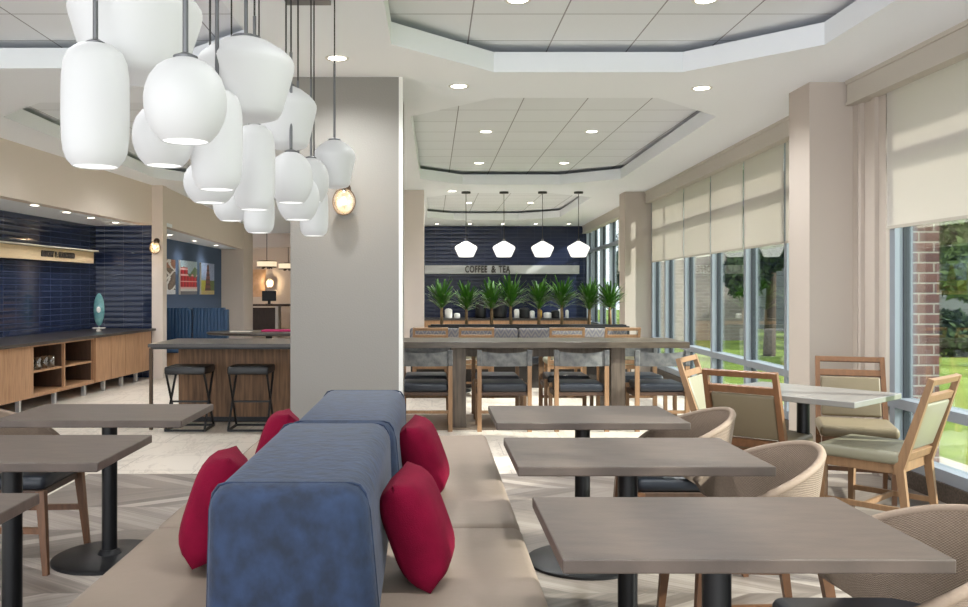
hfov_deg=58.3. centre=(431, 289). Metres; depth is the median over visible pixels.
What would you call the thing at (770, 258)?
tree
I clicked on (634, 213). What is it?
column
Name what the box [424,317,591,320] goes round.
countertop
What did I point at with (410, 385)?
seat cushion
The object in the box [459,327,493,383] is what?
dining chair
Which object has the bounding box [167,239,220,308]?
wall
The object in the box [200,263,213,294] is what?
picture
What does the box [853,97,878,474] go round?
curtain
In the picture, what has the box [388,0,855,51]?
ceiling
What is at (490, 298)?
yucca plant
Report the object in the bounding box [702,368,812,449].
dining chair
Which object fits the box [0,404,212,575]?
cafe table
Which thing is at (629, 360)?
dining chair
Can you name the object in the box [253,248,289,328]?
wall
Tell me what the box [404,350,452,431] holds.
chair
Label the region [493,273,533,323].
yucca plant
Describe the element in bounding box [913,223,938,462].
brick pier
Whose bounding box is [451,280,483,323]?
yucca plant
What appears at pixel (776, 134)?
trim
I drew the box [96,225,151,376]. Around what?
wall
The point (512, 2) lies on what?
recessed light
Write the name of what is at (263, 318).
desk
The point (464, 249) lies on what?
pendant light
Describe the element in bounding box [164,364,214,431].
bar stool
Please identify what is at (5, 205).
ceiling
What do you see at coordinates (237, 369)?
bar stool
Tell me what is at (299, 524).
velvet backrest
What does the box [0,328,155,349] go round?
countertop
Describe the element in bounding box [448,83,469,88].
recessed light
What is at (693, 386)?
dining chair
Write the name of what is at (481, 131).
recessed light
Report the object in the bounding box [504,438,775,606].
cafe table
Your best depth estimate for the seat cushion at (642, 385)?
8.40 m
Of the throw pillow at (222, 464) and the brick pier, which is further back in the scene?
the brick pier
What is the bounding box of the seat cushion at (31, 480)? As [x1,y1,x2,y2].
[0,472,75,489]
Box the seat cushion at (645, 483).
[638,476,699,491]
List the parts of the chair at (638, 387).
leg, rail, leg, seat frame, leg, leg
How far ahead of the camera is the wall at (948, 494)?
5.80 m
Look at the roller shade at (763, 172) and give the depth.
8.97 m
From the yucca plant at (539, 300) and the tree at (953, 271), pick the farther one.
the tree at (953, 271)
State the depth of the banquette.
12.49 m
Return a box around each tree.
[616,193,683,287]
[710,169,783,355]
[939,219,967,303]
[939,244,963,299]
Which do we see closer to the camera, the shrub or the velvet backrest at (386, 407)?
the velvet backrest at (386, 407)
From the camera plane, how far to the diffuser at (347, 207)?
6.53 m
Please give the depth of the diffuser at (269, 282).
28.37 m
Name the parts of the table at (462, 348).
leg, leg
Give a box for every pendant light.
[60,0,355,236]
[257,260,276,268]
[279,247,289,270]
[455,191,476,256]
[493,191,514,256]
[531,191,553,256]
[567,191,589,256]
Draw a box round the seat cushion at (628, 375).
[625,372,662,381]
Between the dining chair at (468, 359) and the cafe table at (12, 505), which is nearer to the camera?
the cafe table at (12, 505)
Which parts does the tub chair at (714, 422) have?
leg, leg, seat frame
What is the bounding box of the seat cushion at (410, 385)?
[404,379,447,391]
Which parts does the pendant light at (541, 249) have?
lamp shade, cord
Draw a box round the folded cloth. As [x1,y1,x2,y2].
[261,329,289,331]
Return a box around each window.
[586,221,617,323]
[651,143,788,419]
[887,226,967,491]
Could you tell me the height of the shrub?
1.422 m
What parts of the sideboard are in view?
door, leg, leg, leg, door, leg, door, leg, door, leg, door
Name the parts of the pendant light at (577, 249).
lamp shade, cord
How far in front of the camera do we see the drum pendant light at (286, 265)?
24.56 m
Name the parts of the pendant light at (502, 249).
lamp shade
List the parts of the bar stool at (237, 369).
seat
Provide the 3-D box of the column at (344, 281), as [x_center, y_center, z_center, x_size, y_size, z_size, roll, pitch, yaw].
[-0.662,-0.125,7.100,0.835,3.000,1.000,0,0,0]
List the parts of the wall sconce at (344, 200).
bulb, plate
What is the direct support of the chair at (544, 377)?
on the floor
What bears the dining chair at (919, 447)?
on the floor
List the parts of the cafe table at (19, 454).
post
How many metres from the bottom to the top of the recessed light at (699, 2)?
0.004 m
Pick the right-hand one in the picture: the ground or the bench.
the ground
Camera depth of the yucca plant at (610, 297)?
12.89 m
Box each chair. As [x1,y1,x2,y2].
[0,409,90,575]
[404,348,449,418]
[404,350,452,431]
[412,327,447,371]
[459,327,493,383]
[471,357,522,418]
[475,350,531,431]
[539,357,593,405]
[543,327,584,371]
[548,350,608,431]
[596,327,640,380]
[613,407,748,576]
[625,348,666,409]
[625,350,689,431]
[656,440,835,606]
[675,354,705,411]
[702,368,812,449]
[772,504,967,606]
[815,356,899,505]
[818,373,961,510]
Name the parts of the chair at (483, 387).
leg, leg, seat frame, leg, leg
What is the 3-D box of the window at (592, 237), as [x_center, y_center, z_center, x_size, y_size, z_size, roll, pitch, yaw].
[3.860,-0.175,18.359,0.140,2.860,7.285,0,0,2]
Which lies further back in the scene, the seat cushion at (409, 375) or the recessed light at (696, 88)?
the seat cushion at (409, 375)
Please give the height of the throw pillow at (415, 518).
0.335 m
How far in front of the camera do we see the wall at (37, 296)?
12.01 m
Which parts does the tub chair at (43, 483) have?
seat frame, leg, leg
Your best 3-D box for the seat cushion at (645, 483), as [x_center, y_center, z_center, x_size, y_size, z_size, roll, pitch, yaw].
[1.215,0.940,4.380,0.460,0.070,0.460,0,0,0]
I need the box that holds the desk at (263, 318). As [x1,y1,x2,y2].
[253,304,289,336]
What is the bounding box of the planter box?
[428,324,629,333]
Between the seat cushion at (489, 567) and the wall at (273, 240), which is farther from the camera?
the wall at (273, 240)
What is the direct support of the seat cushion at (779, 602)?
on the tub chair at (942, 527)
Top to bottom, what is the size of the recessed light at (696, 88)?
0.004 m
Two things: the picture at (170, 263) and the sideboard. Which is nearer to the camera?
the sideboard
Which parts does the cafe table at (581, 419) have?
post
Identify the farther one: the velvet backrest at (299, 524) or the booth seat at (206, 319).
the booth seat at (206, 319)
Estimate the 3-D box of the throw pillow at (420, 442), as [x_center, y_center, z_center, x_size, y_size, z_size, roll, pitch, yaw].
[-0.040,0.755,3.920,0.230,0.335,0.355,0,0,6]
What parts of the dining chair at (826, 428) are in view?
leg, leg, rail, slot rail, leg, leg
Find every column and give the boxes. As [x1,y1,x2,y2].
[152,185,166,378]
[290,77,403,419]
[404,190,423,372]
[619,192,650,371]
[789,82,852,465]
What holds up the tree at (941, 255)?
on the ground
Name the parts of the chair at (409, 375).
leg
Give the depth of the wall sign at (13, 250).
11.70 m
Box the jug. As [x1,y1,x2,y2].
[529,311,534,317]
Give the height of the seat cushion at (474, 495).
0.170 m
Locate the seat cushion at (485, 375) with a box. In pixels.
[475,372,518,378]
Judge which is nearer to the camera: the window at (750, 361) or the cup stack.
the window at (750, 361)
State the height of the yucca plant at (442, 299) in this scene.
0.752 m
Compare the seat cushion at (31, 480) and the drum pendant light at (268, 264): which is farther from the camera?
the drum pendant light at (268, 264)
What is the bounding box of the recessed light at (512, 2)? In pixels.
[504,0,530,4]
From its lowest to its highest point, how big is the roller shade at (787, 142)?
1.013 m
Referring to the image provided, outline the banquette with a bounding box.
[410,328,630,387]
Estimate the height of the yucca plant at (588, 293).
0.727 m
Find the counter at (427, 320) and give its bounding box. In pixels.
[424,317,591,327]
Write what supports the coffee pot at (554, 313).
on the counter at (427, 320)
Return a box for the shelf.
[34,360,91,372]
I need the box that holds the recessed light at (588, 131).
[584,130,598,132]
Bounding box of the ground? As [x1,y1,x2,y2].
[598,310,967,464]
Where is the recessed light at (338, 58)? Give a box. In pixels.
[325,55,348,61]
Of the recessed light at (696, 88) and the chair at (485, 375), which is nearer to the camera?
the recessed light at (696, 88)
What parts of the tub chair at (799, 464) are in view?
leg, leg, leg, leg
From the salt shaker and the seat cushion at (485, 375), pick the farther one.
the salt shaker
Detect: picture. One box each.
[167,259,174,293]
[179,260,196,294]
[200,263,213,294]
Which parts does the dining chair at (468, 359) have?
rail, rail, slot rail, leg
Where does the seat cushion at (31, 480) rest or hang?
on the tub chair at (43, 483)
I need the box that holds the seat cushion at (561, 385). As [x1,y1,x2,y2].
[552,379,603,391]
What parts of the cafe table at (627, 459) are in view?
post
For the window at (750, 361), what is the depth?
10.86 m
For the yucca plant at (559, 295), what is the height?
0.781 m
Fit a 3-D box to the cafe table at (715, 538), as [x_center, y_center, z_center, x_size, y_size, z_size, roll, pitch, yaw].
[0.760,1.000,2.310,0.914,0.750,0.610,0,0,0]
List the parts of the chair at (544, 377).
leg, leg, leg, leg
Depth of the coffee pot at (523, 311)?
20.35 m
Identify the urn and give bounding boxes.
[445,308,451,317]
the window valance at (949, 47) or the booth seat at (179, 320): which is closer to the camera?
the window valance at (949, 47)
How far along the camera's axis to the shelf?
10.64 m
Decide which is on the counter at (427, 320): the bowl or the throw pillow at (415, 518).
the bowl
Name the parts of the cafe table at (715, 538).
post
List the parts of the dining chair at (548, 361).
leg, slot rail, rail, leg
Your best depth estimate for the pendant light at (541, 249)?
14.19 m
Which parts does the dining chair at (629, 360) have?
leg, leg, slot rail, rail, rail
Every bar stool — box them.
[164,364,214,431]
[227,364,274,431]
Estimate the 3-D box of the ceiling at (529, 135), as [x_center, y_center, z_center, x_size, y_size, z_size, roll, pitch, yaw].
[1.280,-1.845,10.310,3.640,0.040,6.660,0,0,0]
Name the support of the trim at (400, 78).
on the floor
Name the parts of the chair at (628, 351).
leg, leg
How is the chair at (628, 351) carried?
on the floor
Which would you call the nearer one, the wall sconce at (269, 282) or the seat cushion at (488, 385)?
the seat cushion at (488, 385)
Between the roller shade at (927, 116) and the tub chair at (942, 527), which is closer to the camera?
the tub chair at (942, 527)
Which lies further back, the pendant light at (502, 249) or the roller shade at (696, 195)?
the pendant light at (502, 249)
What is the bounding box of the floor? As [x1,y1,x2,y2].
[0,336,967,606]
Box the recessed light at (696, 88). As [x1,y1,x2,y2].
[691,86,712,90]
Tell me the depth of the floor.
5.93 m
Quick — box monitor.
[262,291,275,303]
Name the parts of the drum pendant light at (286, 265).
lamp shade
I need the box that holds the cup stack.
[514,309,518,317]
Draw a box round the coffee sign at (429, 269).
[425,265,578,273]
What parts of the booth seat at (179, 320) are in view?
seat, channelled backrest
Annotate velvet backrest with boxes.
[206,423,391,606]
[294,390,405,476]
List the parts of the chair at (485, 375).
leg, leg, leg, leg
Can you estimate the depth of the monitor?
25.58 m
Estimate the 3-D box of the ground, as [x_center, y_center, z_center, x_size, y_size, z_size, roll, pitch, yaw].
[34.000,1.535,20.000,60.000,0.100,90.000,0,0,0]
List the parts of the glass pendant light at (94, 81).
stem, glass pendant light, glass pendant light, glass pendant light, lamp shade, stem, glass pendant light, lamp shade, cord, glass pendant light, stem, lamp shade, glass pendant light, lamp shade, cord, stem, glass pendant light, glass pendant light, stem, lamp shade, cord, glass pendant light, lamp shade, cord, cord, glass pendant light, lamp shade, stem, cord, glass pendant light, lamp shade, glass pendant light, lamp shade, cord, pendant canopy, stem, cord, glass pendant light, lamp shade, cord, glass pendant light, lamp shade, stem, cord, glass pendant light, lamp shade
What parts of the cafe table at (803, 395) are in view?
post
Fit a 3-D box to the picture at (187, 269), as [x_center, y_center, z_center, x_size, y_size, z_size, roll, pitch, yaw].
[-5.179,-0.260,18.375,0.038,0.710,1.250,0,0,0]
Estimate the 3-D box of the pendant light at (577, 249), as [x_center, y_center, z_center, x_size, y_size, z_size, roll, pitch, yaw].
[2.422,-1.085,14.300,0.370,1.080,0.370,0,0,0]
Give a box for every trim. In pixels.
[399,77,402,392]
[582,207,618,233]
[645,116,788,202]
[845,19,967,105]
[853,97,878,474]
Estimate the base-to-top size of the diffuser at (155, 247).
0.160 m
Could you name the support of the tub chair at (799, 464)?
on the floor
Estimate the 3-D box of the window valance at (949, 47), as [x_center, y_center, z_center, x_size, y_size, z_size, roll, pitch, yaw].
[3.292,-1.530,1.865,0.155,0.190,9.730,0,0,0]
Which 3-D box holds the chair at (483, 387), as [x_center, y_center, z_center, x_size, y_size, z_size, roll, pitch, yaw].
[0.704,0.979,8.605,0.534,0.792,0.490,0,0,0]
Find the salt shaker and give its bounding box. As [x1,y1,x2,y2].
[565,310,568,317]
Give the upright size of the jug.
0.180 m
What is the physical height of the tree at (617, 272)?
5.970 m
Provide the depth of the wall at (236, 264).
21.35 m
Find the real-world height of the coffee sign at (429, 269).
0.210 m
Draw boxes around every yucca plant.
[425,279,455,323]
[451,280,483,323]
[476,277,505,323]
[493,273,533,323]
[520,274,556,323]
[542,275,580,323]
[575,277,605,323]
[593,278,630,323]
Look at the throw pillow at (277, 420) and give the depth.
3.91 m
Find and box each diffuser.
[151,243,159,252]
[266,279,272,286]
[336,191,352,212]
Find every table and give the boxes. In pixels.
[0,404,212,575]
[0,435,151,606]
[0,493,38,524]
[148,338,289,429]
[206,330,289,337]
[404,338,689,426]
[488,406,690,580]
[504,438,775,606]
[532,497,955,606]
[712,382,901,434]
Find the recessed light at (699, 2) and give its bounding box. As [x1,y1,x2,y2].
[691,0,718,4]
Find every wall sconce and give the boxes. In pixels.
[149,238,159,253]
[265,278,273,287]
[332,185,355,214]
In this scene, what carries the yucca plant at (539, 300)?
on the planter box
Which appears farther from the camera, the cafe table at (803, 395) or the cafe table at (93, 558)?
the cafe table at (803, 395)
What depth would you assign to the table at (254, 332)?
12.55 m
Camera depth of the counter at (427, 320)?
20.25 m
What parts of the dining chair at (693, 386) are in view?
leg, rail, slot rail, leg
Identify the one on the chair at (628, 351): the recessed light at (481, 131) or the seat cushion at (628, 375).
the seat cushion at (628, 375)
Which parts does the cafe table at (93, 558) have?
post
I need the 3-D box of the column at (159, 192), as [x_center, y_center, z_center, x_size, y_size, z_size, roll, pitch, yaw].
[-4.265,-0.125,13.530,0.170,3.000,0.200,0,0,0]
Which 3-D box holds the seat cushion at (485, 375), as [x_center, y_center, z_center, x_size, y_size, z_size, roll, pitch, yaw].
[0.704,0.950,9.400,0.450,0.085,0.460,0,0,0]
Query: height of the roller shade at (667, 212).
1.013 m
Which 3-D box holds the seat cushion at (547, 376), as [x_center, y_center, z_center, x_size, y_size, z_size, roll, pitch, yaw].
[1.452,0.950,9.400,0.450,0.085,0.460,0,0,0]
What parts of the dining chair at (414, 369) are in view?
leg, rail, slot rail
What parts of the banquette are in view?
backrest, seat, backrest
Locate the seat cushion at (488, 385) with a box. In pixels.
[482,379,526,391]
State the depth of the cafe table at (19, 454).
3.40 m
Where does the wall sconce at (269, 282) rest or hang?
attached to the wall at (281, 278)
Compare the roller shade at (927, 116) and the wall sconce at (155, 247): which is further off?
the wall sconce at (155, 247)
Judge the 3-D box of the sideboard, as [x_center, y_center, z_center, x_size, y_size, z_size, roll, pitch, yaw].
[-4.968,0.985,10.281,0.980,0.780,6.462,0,0,3]
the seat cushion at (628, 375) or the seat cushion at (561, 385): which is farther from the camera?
the seat cushion at (628, 375)
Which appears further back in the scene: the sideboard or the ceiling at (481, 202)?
the ceiling at (481, 202)
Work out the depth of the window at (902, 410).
6.21 m
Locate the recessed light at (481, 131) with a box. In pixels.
[478,130,492,132]
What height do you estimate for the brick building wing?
4.000 m
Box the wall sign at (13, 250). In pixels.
[0,241,98,262]
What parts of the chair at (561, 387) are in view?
leg, leg, seat frame, leg, leg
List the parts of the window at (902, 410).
frame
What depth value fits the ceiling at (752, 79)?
6.58 m
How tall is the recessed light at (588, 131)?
0.004 m
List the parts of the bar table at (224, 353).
leg, rail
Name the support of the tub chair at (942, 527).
on the floor
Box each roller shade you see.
[618,219,618,271]
[652,189,683,261]
[684,177,709,257]
[711,162,742,253]
[744,143,783,248]
[785,141,788,242]
[886,58,967,228]
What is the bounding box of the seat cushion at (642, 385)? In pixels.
[629,379,683,391]
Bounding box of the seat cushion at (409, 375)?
[405,372,446,379]
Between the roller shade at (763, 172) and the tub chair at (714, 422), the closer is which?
the tub chair at (714, 422)
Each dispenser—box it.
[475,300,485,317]
[493,300,506,317]
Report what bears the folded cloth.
on the table at (254, 332)
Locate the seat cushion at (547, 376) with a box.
[543,372,589,381]
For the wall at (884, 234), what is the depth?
6.40 m
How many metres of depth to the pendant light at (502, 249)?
14.18 m
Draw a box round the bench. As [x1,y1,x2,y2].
[67,435,547,606]
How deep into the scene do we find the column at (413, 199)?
14.06 m
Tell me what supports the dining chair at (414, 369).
on the floor
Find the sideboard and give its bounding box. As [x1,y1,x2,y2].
[0,328,155,412]
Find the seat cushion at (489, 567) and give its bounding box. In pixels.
[67,528,547,606]
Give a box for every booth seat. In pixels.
[167,307,192,365]
[193,307,228,337]
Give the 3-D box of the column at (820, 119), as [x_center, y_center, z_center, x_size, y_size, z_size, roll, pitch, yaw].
[3.145,-0.125,6.955,0.390,3.000,0.390,0,0,0]
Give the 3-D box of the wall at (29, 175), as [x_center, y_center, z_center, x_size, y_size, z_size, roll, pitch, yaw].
[-4.769,-1.315,7.715,0.151,0.620,11.441,0,0,3]
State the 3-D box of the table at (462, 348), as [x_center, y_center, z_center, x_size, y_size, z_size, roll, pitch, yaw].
[1.070,0.945,8.950,2.960,0.860,0.800,0,0,0]
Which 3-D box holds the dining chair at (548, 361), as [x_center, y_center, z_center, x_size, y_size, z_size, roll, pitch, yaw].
[1.700,0.924,11.168,0.470,0.907,0.624,0,0,0]
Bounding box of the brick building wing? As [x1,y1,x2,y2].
[660,208,743,339]
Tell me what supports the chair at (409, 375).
on the floor
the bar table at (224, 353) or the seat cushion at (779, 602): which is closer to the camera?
the seat cushion at (779, 602)
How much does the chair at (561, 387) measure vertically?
0.792 m
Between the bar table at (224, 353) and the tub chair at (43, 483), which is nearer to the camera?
the tub chair at (43, 483)
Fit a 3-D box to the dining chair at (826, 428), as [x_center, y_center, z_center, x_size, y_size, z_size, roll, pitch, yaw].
[2.858,0.924,5.857,0.470,0.907,0.624,0,0,20]
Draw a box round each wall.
[0,138,151,224]
[0,210,95,336]
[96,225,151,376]
[167,188,242,248]
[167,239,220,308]
[221,224,252,337]
[253,233,289,247]
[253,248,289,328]
[424,226,585,316]
[650,366,967,504]
[864,94,889,476]
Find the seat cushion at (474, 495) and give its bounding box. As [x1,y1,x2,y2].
[158,435,519,530]
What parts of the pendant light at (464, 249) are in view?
lamp shade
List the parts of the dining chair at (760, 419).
leg, rail, slot rail, rail, leg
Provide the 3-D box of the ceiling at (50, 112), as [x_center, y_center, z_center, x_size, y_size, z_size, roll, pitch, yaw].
[-2.600,-1.845,10.250,3.520,0.040,6.180,0,0,0]
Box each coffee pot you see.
[519,307,528,317]
[551,310,559,317]
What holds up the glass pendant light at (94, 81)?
attached to the ceiling at (752, 79)
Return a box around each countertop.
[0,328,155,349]
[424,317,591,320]
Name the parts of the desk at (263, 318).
panel, leg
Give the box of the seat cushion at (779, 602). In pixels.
[772,598,919,606]
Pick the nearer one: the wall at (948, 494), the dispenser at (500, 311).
the wall at (948, 494)
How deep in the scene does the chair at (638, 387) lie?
8.39 m
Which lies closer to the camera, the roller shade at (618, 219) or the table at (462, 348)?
the table at (462, 348)
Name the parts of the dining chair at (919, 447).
leg, leg, leg, rail, slot rail, leg, rail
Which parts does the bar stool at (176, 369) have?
seat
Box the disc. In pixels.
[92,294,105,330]
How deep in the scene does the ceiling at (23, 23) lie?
5.95 m
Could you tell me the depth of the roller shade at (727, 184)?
10.21 m
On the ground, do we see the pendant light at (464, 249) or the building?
the building
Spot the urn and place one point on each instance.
(448, 312)
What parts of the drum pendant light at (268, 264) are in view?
lamp shade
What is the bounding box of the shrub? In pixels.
[939,308,967,356]
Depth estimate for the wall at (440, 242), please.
22.00 m
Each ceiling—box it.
[0,0,242,47]
[0,0,967,233]
[0,198,235,248]
[23,103,283,171]
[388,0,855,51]
[413,98,699,173]
[427,193,579,211]
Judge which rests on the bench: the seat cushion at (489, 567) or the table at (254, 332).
the seat cushion at (489, 567)
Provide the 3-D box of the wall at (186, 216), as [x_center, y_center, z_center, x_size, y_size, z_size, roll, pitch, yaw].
[-4.490,-1.315,17.481,0.121,0.620,7.744,0,0,-3]
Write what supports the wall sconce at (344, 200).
attached to the column at (344, 281)
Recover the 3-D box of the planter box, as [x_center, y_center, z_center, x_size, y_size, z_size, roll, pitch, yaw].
[1.430,0.945,12.950,2.980,0.860,0.340,0,0,0]
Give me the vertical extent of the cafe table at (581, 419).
0.750 m
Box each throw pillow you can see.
[178,446,247,569]
[255,409,298,453]
[380,461,454,593]
[400,414,449,492]
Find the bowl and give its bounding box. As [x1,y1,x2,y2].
[543,312,550,317]
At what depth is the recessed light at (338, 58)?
6.06 m

